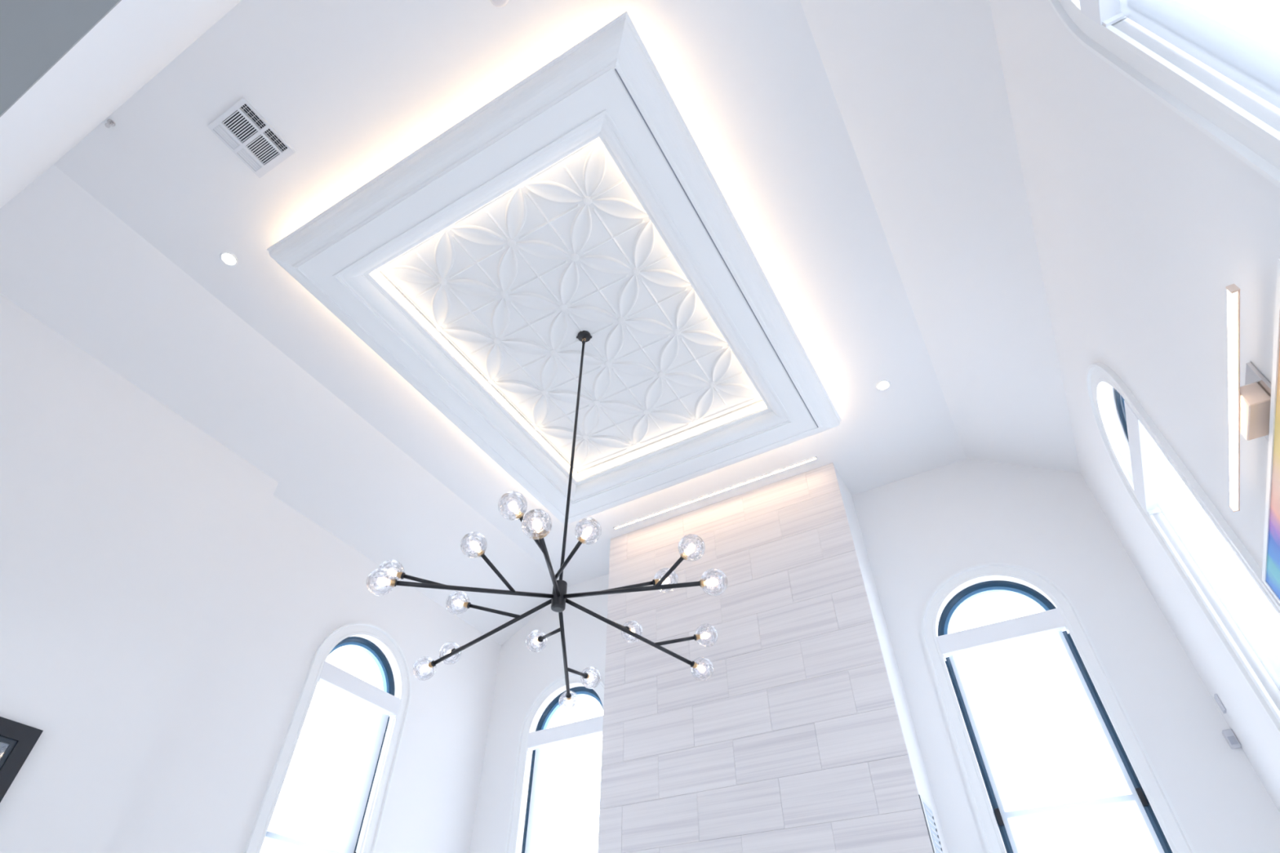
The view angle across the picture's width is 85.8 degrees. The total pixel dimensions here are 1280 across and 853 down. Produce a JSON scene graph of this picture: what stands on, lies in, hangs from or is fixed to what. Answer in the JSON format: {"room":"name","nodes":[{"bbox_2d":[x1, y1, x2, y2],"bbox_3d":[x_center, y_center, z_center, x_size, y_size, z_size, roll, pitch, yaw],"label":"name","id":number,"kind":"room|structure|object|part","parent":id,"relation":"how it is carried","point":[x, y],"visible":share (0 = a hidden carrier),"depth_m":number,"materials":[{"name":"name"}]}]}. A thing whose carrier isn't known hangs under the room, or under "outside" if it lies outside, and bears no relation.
{"room":"living room","nodes":[
{"label":"living room","id":0,"kind":"room"},
{"bbox_2d":[0,0,241,208],"bbox_3d":[-1.868,-1.561,2.569,6.224,2.792,0.246,-22,-49,21],"label":"wall","id":1,"kind":"structure","parent":0,"point":[135,40],"depth_m":2.22,"materials":[{"name":"white paint"}]},
{"bbox_2d":[0,0,121,116],"bbox_3d":[-1.873,-0.560,1.584,6.224,0.016,0.246,-22,-49,21],"label":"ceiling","id":2,"kind":"structure","parent":1,"relation":"attached to","point":[35,35],"depth_m":1.35,"materials":[{"name":"grey paint"}]},
{"bbox_2d":[0,293,501,852],"bbox_3d":[-4.481,0.503,2.529,0.287,5.805,11.931,-22,-49,21],"label":"wall","id":3,"kind":"structure","parent":0,"point":[165,615],"depth_m":4.61,"materials":[{"name":"white paint"}]},
{"bbox_2d":[0,716,43,802],"bbox_3d":[-3.620,1.776,2.916,0.031,1.376,1.289,-22,-49,21],"label":"framed picture","id":4,"kind":"object","parent":3,"relation":"attached to","point":[17,740],"visible":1,"depth_m":3.66,"materials":[{"name":"black"}]},
{"bbox_2d":[0,742,8,759],"bbox_3d":[-3.630,1.780,2.920,0.008,1.170,1.084,-22,-49,21],"label":"print","id":5,"kind":"object","parent":4,"relation":"attached to","point":[4,746],"depth_m":3.64},
{"bbox_3d":[-3.626,1.778,2.918,0.018,1.216,1.130,-22,-49,21],"label":"moulding","id":6,"kind":"part","parent":4,"relation":"part of","materials":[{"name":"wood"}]},
{"bbox_2d":[244,622,411,852],"bbox_3d":[-2.406,3.383,4.728,0.217,4.326,1.156,-22,-49,21],"label":"window","id":7,"kind":"structure","parent":3,"relation":"in","point":[340,637],"depth_m":5.64,"materials":[{"name":"white paint"}]},
{"bbox_2d":[260,661,400,852],"bbox_3d":[-2.384,3.535,4.559,0.078,3.790,0.863,-22,-49,21],"label":"roller blind","id":8,"kind":"object","parent":7,"relation":"attached to","point":[321,806],"visible":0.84,"depth_m":5.40,"materials":[{"name":"white fabric"}]},
{"bbox_3d":[-2.473,3.449,4.717,0.047,4.151,0.791,-22,-49,21],"label":"sash","id":9,"kind":"part","parent":7,"relation":"part of","materials":[{"name":"blue metal"}]},
{"bbox_3d":[-2.466,3.432,4.728,0.080,4.190,0.869,-22,-49,21],"label":"frame","id":10,"kind":"part","parent":7,"relation":"part of","materials":[{"name":"blue"}]},
{"bbox_2d":[0,0,1079,644],"bbox_3d":[-0.418,-0.561,5.080,6.224,0.930,6.006,-22,-49,21],"label":"ceiling","id":11,"kind":"structure","parent":0,"point":[864,153],"depth_m":4.45,"materials":[{"name":"white paint"}]},
{"bbox_2d":[104,119,115,128],"bbox_3d":[-3.104,-1.769,4.031,0.044,0.042,0.044,-22,-49,21],"label":"sprinkler","id":12,"kind":"object","parent":11,"relation":"attached to","point":[110,122],"visible":1,"depth_m":4.03,"materials":[{"name":"silver metal"}]},
{"bbox_2d":[219,251,238,266],"bbox_3d":[-2.800,-1.140,4.694,0.116,0.006,0.116,-22,-49,21],"label":"recessed light","id":13,"kind":"object","parent":11,"relation":"in","point":[228,259],"visible":1,"depth_m":4.69,"materials":[{"name":"white paint"}]},
{"bbox_2d":[207,97,295,177],"bbox_3d":[-2.310,-1.711,4.104,0.320,0.016,0.367,-22,-49,21],"label":"ceiling vent","id":14,"kind":"object","parent":11,"relation":"in","point":[242,127],"visible":1,"depth_m":4.10,"materials":[{"name":"white metal"}]},
{"bbox_3d":[-2.472,-1.714,4.101,0.013,0.004,0.142,-22,-49,21],"label":"louvre blade","id":15,"kind":"part","parent":14,"relation":"part of","materials":[{"name":"white metal"}]},
{"bbox_3d":[-2.459,-1.719,4.096,0.013,0.004,0.142,-22,-49,21],"label":"louvre blade","id":16,"kind":"part","parent":14,"relation":"part of","materials":[{"name":"white metal"}]},
{"bbox_3d":[-2.445,-1.724,4.090,0.013,0.004,0.142,-22,-49,21],"label":"louvre blade","id":17,"kind":"part","parent":14,"relation":"part of","materials":[{"name":"white metal"}]},
{"bbox_3d":[-2.432,-1.730,4.084,0.013,0.004,0.142,-22,-49,21],"label":"louvre blade","id":18,"kind":"part","parent":14,"relation":"part of","materials":[{"name":"white metal"}]},
{"bbox_3d":[-2.382,-1.803,4.010,0.143,0.002,0.006,-22,-49,21],"label":"louvre blade","id":19,"kind":"part","parent":14,"relation":"part of","materials":[{"name":"white metal"}]},
{"bbox_3d":[-2.375,-1.795,4.018,0.143,0.002,0.006,-22,-49,21],"label":"louvre blade","id":20,"kind":"part","parent":14,"relation":"part of","materials":[{"name":"white metal"}]},
{"bbox_3d":[-2.369,-1.787,4.026,0.143,0.002,0.006,-22,-49,21],"label":"louvre blade","id":21,"kind":"part","parent":14,"relation":"part of","materials":[{"name":"white metal"}]},
{"bbox_3d":[-2.362,-1.779,4.034,0.143,0.002,0.006,-22,-49,21],"label":"louvre blade","id":22,"kind":"part","parent":14,"relation":"part of","materials":[{"name":"white metal"}]},
{"bbox_3d":[-2.356,-1.771,4.042,0.143,0.002,0.006,-22,-49,21],"label":"louvre blade","id":23,"kind":"part","parent":14,"relation":"part of","materials":[{"name":"white metal"}]},
{"bbox_3d":[-2.349,-1.763,4.050,0.143,0.002,0.006,-22,-49,21],"label":"louvre blade","id":24,"kind":"part","parent":14,"relation":"part of","materials":[{"name":"white metal"}]},
{"bbox_3d":[-2.343,-1.756,4.058,0.143,0.002,0.006,-22,-49,21],"label":"louvre blade","id":25,"kind":"part","parent":14,"relation":"part of","materials":[{"name":"white metal"}]},
{"bbox_3d":[-2.336,-1.748,4.066,0.143,0.002,0.006,-22,-49,21],"label":"louvre blade","id":26,"kind":"part","parent":14,"relation":"part of","materials":[{"name":"white metal"}]},
{"bbox_3d":[-2.330,-1.740,4.074,0.143,0.002,0.006,-22,-49,21],"label":"louvre blade","id":27,"kind":"part","parent":14,"relation":"part of","materials":[{"name":"white metal"}]},
{"bbox_3d":[-2.392,-1.617,4.199,0.013,0.004,0.135,-22,-49,21],"label":"louvre blade","id":28,"kind":"part","parent":14,"relation":"part of","materials":[{"name":"white metal"}]},
{"bbox_3d":[-2.323,-1.732,4.082,0.143,0.002,0.006,-22,-49,21],"label":"louvre blade","id":29,"kind":"part","parent":14,"relation":"part of","materials":[{"name":"white metal"}]},
{"bbox_3d":[-2.379,-1.622,4.193,0.013,0.004,0.135,-22,-49,21],"label":"louvre blade","id":30,"kind":"part","parent":14,"relation":"part of","materials":[{"name":"white metal"}]},
{"bbox_3d":[-2.317,-1.724,4.090,0.143,0.002,0.006,-22,-49,21],"label":"louvre blade","id":31,"kind":"part","parent":14,"relation":"part of","materials":[{"name":"white metal"}]},
{"bbox_3d":[-2.365,-1.628,4.188,0.013,0.004,0.135,-22,-49,21],"label":"louvre blade","id":32,"kind":"part","parent":14,"relation":"part of","materials":[{"name":"white metal"}]},
{"bbox_3d":[-2.352,-1.633,4.182,0.013,0.004,0.135,-22,-49,21],"label":"louvre blade","id":33,"kind":"part","parent":14,"relation":"part of","materials":[{"name":"white metal"}]},
{"bbox_3d":[-2.300,-1.704,4.110,0.143,0.002,0.006,-22,-49,21],"label":"louvre blade","id":34,"kind":"part","parent":14,"relation":"part of","materials":[{"name":"white metal"}]},
{"bbox_3d":[-2.294,-1.696,4.118,0.143,0.002,0.006,-22,-49,21],"label":"louvre blade","id":35,"kind":"part","parent":14,"relation":"part of","materials":[{"name":"white metal"}]},
{"bbox_3d":[-2.288,-1.689,4.125,0.143,0.002,0.006,-22,-49,21],"label":"louvre blade","id":36,"kind":"part","parent":14,"relation":"part of","materials":[{"name":"white metal"}]},
{"bbox_3d":[-2.281,-1.681,4.133,0.143,0.002,0.006,-22,-49,21],"label":"louvre blade","id":37,"kind":"part","parent":14,"relation":"part of","materials":[{"name":"white metal"}]},
{"bbox_3d":[-2.275,-1.674,4.140,0.143,0.002,0.006,-22,-49,21],"label":"louvre blade","id":38,"kind":"part","parent":14,"relation":"part of","materials":[{"name":"white metal"}]},
{"bbox_3d":[-2.269,-1.667,4.148,0.143,0.002,0.006,-22,-49,21],"label":"louvre blade","id":39,"kind":"part","parent":14,"relation":"part of","materials":[{"name":"white metal"}]},
{"bbox_3d":[-2.263,-1.659,4.155,0.143,0.002,0.006,-22,-49,21],"label":"louvre blade","id":40,"kind":"part","parent":14,"relation":"part of","materials":[{"name":"white metal"}]},
{"bbox_3d":[-2.257,-1.652,4.163,0.143,0.002,0.006,-22,-49,21],"label":"louvre blade","id":41,"kind":"part","parent":14,"relation":"part of","materials":[{"name":"white metal"}]},
{"bbox_3d":[-2.251,-1.644,4.171,0.143,0.002,0.006,-22,-49,21],"label":"louvre blade","id":42,"kind":"part","parent":14,"relation":"part of","materials":[{"name":"white metal"}]},
{"bbox_3d":[-2.244,-1.637,4.178,0.143,0.002,0.006,-22,-49,21],"label":"louvre blade","id":43,"kind":"part","parent":14,"relation":"part of","materials":[{"name":"white metal"}]},
{"bbox_3d":[-2.238,-1.629,4.186,0.143,0.002,0.006,-22,-49,21],"label":"louvre blade","id":44,"kind":"part","parent":14,"relation":"part of","materials":[{"name":"white metal"}]},
{"bbox_2d":[490,0,508,7],"bbox_3d":[-0.732,-2.230,3.569,0.104,0.018,0.104,-22,-49,21],"label":"smoke detector","id":45,"kind":"object","parent":11,"relation":"attached to","point":[500,3],"visible":1,"depth_m":3.58,"materials":[{"name":"grey plastic"}]},
{"bbox_2d":[266,11,841,524],"bbox_3d":[-0.398,-0.594,5.064,2.749,0.248,3.420,-22,-49,21],"label":"frame","id":46,"kind":"object","parent":11,"relation":"attached to","point":[608,86],"visible":0.95,"depth_m":4.41,"materials":[{"name":"white paint"}]},
{"bbox_3d":[-0.398,-0.552,5.023,2.109,0.129,2.781,-22,-49,21],"label":"crown","id":47,"kind":"part","parent":46,"relation":"part of","materials":[{"name":"white paint"}]},
{"bbox_3d":[-0.398,-0.609,5.080,2.257,0.205,2.928,-22,-49,21],"label":"frame","id":48,"kind":"part","parent":46,"relation":"part of","materials":[{"name":"white paint"}]},
{"bbox_2d":[377,137,762,471],"bbox_3d":[-0.400,-0.671,5.142,1.870,0.029,2.514,-22,-49,21],"label":"ceiling panel","id":49,"kind":"object","parent":11,"relation":"attached to","point":[571,249],"visible":0.94,"depth_m":4.98,"materials":[{"name":"white paint"}]},
{"bbox_2d":[366,330,727,713],"bbox_3d":[-0.420,0.194,4.285,1.887,2.448,1.697,-22,-49,21],"label":"chandelier","id":50,"kind":"object","parent":49,"relation":"hanging from","point":[536,524],"visible":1,"depth_m":3.50,"materials":[{"name":"black metal"}]},
{"bbox_3d":[-1.187,0.712,3.159,0.120,0.126,0.125,13,-45,-29],"label":"crystal globe","id":51,"kind":"part","parent":50,"relation":"part of"},
{"bbox_3d":[-1.209,0.709,3.343,0.120,0.126,0.125,13,-44,6],"label":"crystal globe","id":52,"kind":"part","parent":50,"relation":"part of"},
{"bbox_3d":[-1.185,1.330,3.787,0.120,0.126,0.125,-30,-51,12],"label":"crystal globe","id":53,"kind":"part","parent":50,"relation":"part of"},
{"bbox_3d":[-1.084,1.296,3.938,0.125,0.126,0.120,26,-37,-24],"label":"crystal globe","id":54,"kind":"part","parent":50,"relation":"part of"},
{"bbox_3d":[-0.979,0.948,3.703,0.120,0.126,0.125,10,-44,8],"label":"crystal globe","id":55,"kind":"part","parent":50,"relation":"part of"},
{"bbox_3d":[-0.800,0.570,3.318,0.125,0.126,0.120,-21,-61,20],"label":"crystal globe","id":56,"kind":"part","parent":50,"relation":"part of"},
{"bbox_3d":[-0.787,0.805,3.389,0.805,0.188,0.021,22,-49,-21],"label":"arm","id":57,"kind":"part","parent":50,"relation":"part of","materials":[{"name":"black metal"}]},
{"bbox_3d":[-0.786,1.100,3.688,0.805,0.188,0.022,-22,-49,21],"label":"arm","id":58,"kind":"part","parent":50,"relation":"part of","materials":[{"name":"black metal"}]},
{"bbox_3d":[-0.548,0.341,2.966,0.125,0.126,0.120,-18,-61,18],"label":"crystal globe","id":59,"kind":"part","parent":50,"relation":"part of"},
{"bbox_3d":[-0.602,1.247,4.004,0.125,0.126,0.120,23,-36,-21],"label":"crystal globe","id":60,"kind":"part","parent":50,"relation":"part of"},
{"bbox_3d":[-0.425,0.403,2.842,0.125,0.126,0.120,0,-33,0],"label":"crystal globe","id":61,"kind":"part","parent":50,"relation":"part of"},
{"bbox_3d":[-0.424,0.658,3.238,0.022,0.188,0.805,0,-45,0],"label":"arm","id":62,"kind":"part","parent":50,"relation":"part of","materials":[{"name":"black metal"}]},
{"bbox_3d":[-0.422,1.247,3.837,0.021,0.188,0.805,0,-45,0],"label":"arm","id":63,"kind":"part","parent":50,"relation":"part of","materials":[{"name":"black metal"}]},
{"bbox_3d":[-0.421,1.639,4.097,0.125,0.126,0.120,0,-56,0],"label":"crystal globe","id":64,"kind":"part","parent":50,"relation":"part of"},
{"bbox_3d":[-0.419,0.107,4.371,0.018,2.060,0.018,-22,-49,21],"label":"rod","id":65,"kind":"part","parent":50,"relation":"part of","materials":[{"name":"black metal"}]},
{"bbox_3d":[-0.243,0.491,3.235,0.125,0.126,0.120,23,-62,-21],"label":"crystal globe","id":66,"kind":"part","parent":50,"relation":"part of"},
{"bbox_3d":[-0.298,1.515,4.157,0.125,0.126,0.120,-18,-34,18],"label":"crystal globe","id":67,"kind":"part","parent":50,"relation":"part of"},
{"bbox_3d":[-0.059,1.100,3.686,0.805,0.188,0.022,22,-49,-21],"label":"arm","id":68,"kind":"part","parent":50,"relation":"part of","materials":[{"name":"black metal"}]},
{"bbox_3d":[-0.060,0.805,3.386,0.805,0.188,0.022,-22,-49,21],"label":"arm","id":69,"kind":"part","parent":50,"relation":"part of","materials":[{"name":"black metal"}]},
{"bbox_3d":[-0.045,1.168,3.922,0.125,0.126,0.120,-21,-35,20],"label":"crystal globe","id":70,"kind":"part","parent":50,"relation":"part of"},
{"bbox_3d":[0.134,0.790,3.537,0.120,0.126,0.125,-8,-44,-10],"label":"crystal globe","id":71,"kind":"part","parent":50,"relation":"part of"},
{"bbox_3d":[0.239,0.560,3.185,0.125,0.126,0.120,26,-63,-24],"label":"crystal globe","id":72,"kind":"part","parent":50,"relation":"part of"},
{"bbox_3d":[0.341,1.331,3.780,0.120,0.126,0.125,30,-51,-12],"label":"crystal globe","id":73,"kind":"part","parent":50,"relation":"part of"},
{"bbox_3d":[0.364,1.147,3.780,0.120,0.126,0.125,-6,-43,-12],"label":"crystal globe","id":74,"kind":"part","parent":50,"relation":"part of"},
{"bbox_3d":[0.339,0.713,3.153,0.120,0.126,0.125,-13,-45,30],"label":"crystal globe","id":75,"kind":"part","parent":50,"relation":"part of"},
{"bbox_2d":[613,456,817,529],"bbox_3d":[0.656,0.648,6.491,2.112,0.009,0.030,-22,-49,21],"label":"recessed light","id":76,"kind":"object","parent":11,"relation":"in","point":[815,457],"visible":1,"depth_m":6.46,"materials":[{"name":"glowing white diffuser"}]},
{"bbox_2d":[875,379,890,391],"bbox_3d":[1.941,-0.327,5.498,0.116,0.006,0.116,-22,-49,21],"label":"recessed light","id":77,"kind":"object","parent":11,"relation":"in","point":[882,385],"visible":1,"depth_m":5.50,"materials":[{"name":"white paint"}]},
{"bbox_2d":[597,462,948,852],"bbox_3d":[0.838,2.892,4.784,2.343,5.600,0.542,-22,-49,21],"label":"chimney breast","id":78,"kind":"object","parent":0,"point":[801,737],"visible":0.94,"depth_m":5.21,"materials":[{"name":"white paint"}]},
{"bbox_2d":[919,795,943,852],"bbox_3d":[1.795,2.802,3.900,0.012,1.246,0.293,-22,-49,21],"label":"return grille","id":79,"kind":"object","parent":78,"relation":"attached to","point":[927,811],"visible":1,"depth_m":4.21,"materials":[{"name":"white metal"}]},
{"bbox_2d":[469,458,1279,852],"bbox_3d":[1.036,3.033,5.073,6.224,5.805,0.184,-22,-49,21],"label":"wall","id":80,"kind":"structure","parent":0,"point":[918,531],"depth_m":5.32,"materials":[{"name":"white paint"}]},
{"bbox_2d":[505,672,604,852],"bbox_3d":[-0.678,4.049,5.395,1.156,4.326,0.217,-22,-49,21],"label":"window","id":81,"kind":"structure","parent":80,"relation":"in","point":[597,693],"depth_m":6.60,"materials":[{"name":"white paint"}]},
{"bbox_2d":[524,715,603,852],"bbox_3d":[-0.692,4.194,5.220,0.863,3.790,0.078,-22,-49,21],"label":"roller blind","id":82,"kind":"object","parent":81,"relation":"attached to","point":[563,810],"visible":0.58,"depth_m":6.17,"materials":[{"name":"white fabric"}]},
{"bbox_3d":[-0.639,4.134,5.405,0.791,4.151,0.047,-22,-49,21],"label":"sash","id":83,"kind":"part","parent":81,"relation":"part of","materials":[{"name":"blue metal"}]},
{"bbox_2d":[920,562,1195,852],"bbox_3d":[2.673,2.690,4.001,1.156,4.326,0.217,-22,-49,21],"label":"window","id":84,"kind":"structure","parent":80,"relation":"in","point":[1166,815],"depth_m":4.72,"materials":[{"name":"white paint"}]},
{"bbox_3d":[2.712,2.776,4.010,0.791,4.151,0.047,-22,-49,21],"label":"sash","id":85,"kind":"part","parent":84,"relation":"part of","materials":[{"name":"blue metal"}]},
{"bbox_2d":[936,608,1164,852],"bbox_3d":[2.659,2.835,3.826,0.863,3.790,0.078,-22,-49,21],"label":"roller blind","id":86,"kind":"object","parent":84,"relation":"attached to","point":[1060,783],"visible":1,"depth_m":4.57,"materials":[{"name":"white fabric"}]},
{"bbox_2d":[1222,728,1240,749],"bbox_3d":[3.487,1.842,4.063,0.049,0.098,0.044,-22,-49,21],"label":"sensor","id":87,"kind":"object","parent":80,"relation":"attached to","point":[1228,734],"visible":1,"depth_m":4.05,"materials":[{"name":"grey plastic"}]},
{"bbox_2d":[989,0,1279,812],"bbox_3d":[2.185,0.205,2.197,0.184,5.805,6.006,-22,-49,21],"label":"wall","id":88,"kind":"structure","parent":0,"point":[1143,223],"depth_m":2.75,"materials":[{"name":"white paint"}]},
{"bbox_2d":[1048,0,1279,188],"bbox_3d":[1.286,-0.459,0.810,0.217,4.326,1.156,-22,-49,21],"label":"window","id":89,"kind":"structure","parent":88,"relation":"in","point":[1256,144],"depth_m":1.88,"materials":[{"name":"white paint"}]},
{"bbox_2d":[1079,0,1279,108],"bbox_3d":[1.263,-0.289,0.661,0.078,3.790,0.863,-22,-49,21],"label":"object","id":90,"kind":"structure","parent":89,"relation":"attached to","point":[1238,39],"depth_m":1.72,"materials":[{"name":"white"}]},
{"bbox_2d":[1085,362,1279,733],"bbox_3d":[2.734,1.293,2.583,0.217,4.326,1.156,-22,-49,21],"label":"window","id":91,"kind":"structure","parent":88,"relation":"in","point":[1097,373],"depth_m":3.42,"materials":[{"name":"white paint"}]},
{"bbox_3d":[2.793,1.294,2.534,0.080,4.190,0.869,-22,-49,21],"label":"frame","id":92,"kind":"part","parent":91,"relation":"part of","materials":[{"name":"blue"}]},
{"bbox_2d":[1124,400,1279,691],"bbox_3d":[2.710,1.464,2.433,0.078,3.790,0.863,-22,-49,21],"label":"roller blind","id":93,"kind":"object","parent":91,"relation":"attached to","point":[1158,487],"visible":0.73,"depth_m":3.37,"materials":[{"name":"white fabric"}]},
{"bbox_2d":[1213,693,1226,713],"bbox_3d":[3.437,1.643,4.083,0.014,0.098,0.057,-22,-49,21],"label":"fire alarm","id":94,"kind":"object","parent":88,"relation":"attached to","point":[1218,700],"visible":1,"depth_m":4.07,"materials":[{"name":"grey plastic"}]},
{"bbox_2d":[1226,283,1271,512],"bbox_3d":[1.906,-0.059,2.168,0.090,0.142,1.042,-22,-49,21],"label":"picture light","id":95,"kind":"object","parent":88,"relation":"attached to","point":[1249,404],"visible":0.93,"depth_m":2.11,"materials":[{"name":"white"}]},
{"bbox_3d":[1.940,-0.072,2.154,0.012,0.142,0.246,-22,-49,21],"label":"wall plate","id":96,"kind":"part","parent":95,"relation":"part of","materials":[{"name":"silver metal"}]},
{"bbox_2d":[1262,258,1279,604],"bbox_3d":[1.985,0.410,1.821,0.030,1.030,1.610,-22,-49,21],"label":"abstract painting","id":97,"kind":"object","parent":88,"relation":"attached to","point":[1271,551],"visible":1,"depth_m":2.23,"materials":[{"name":"paint"}]}
]}

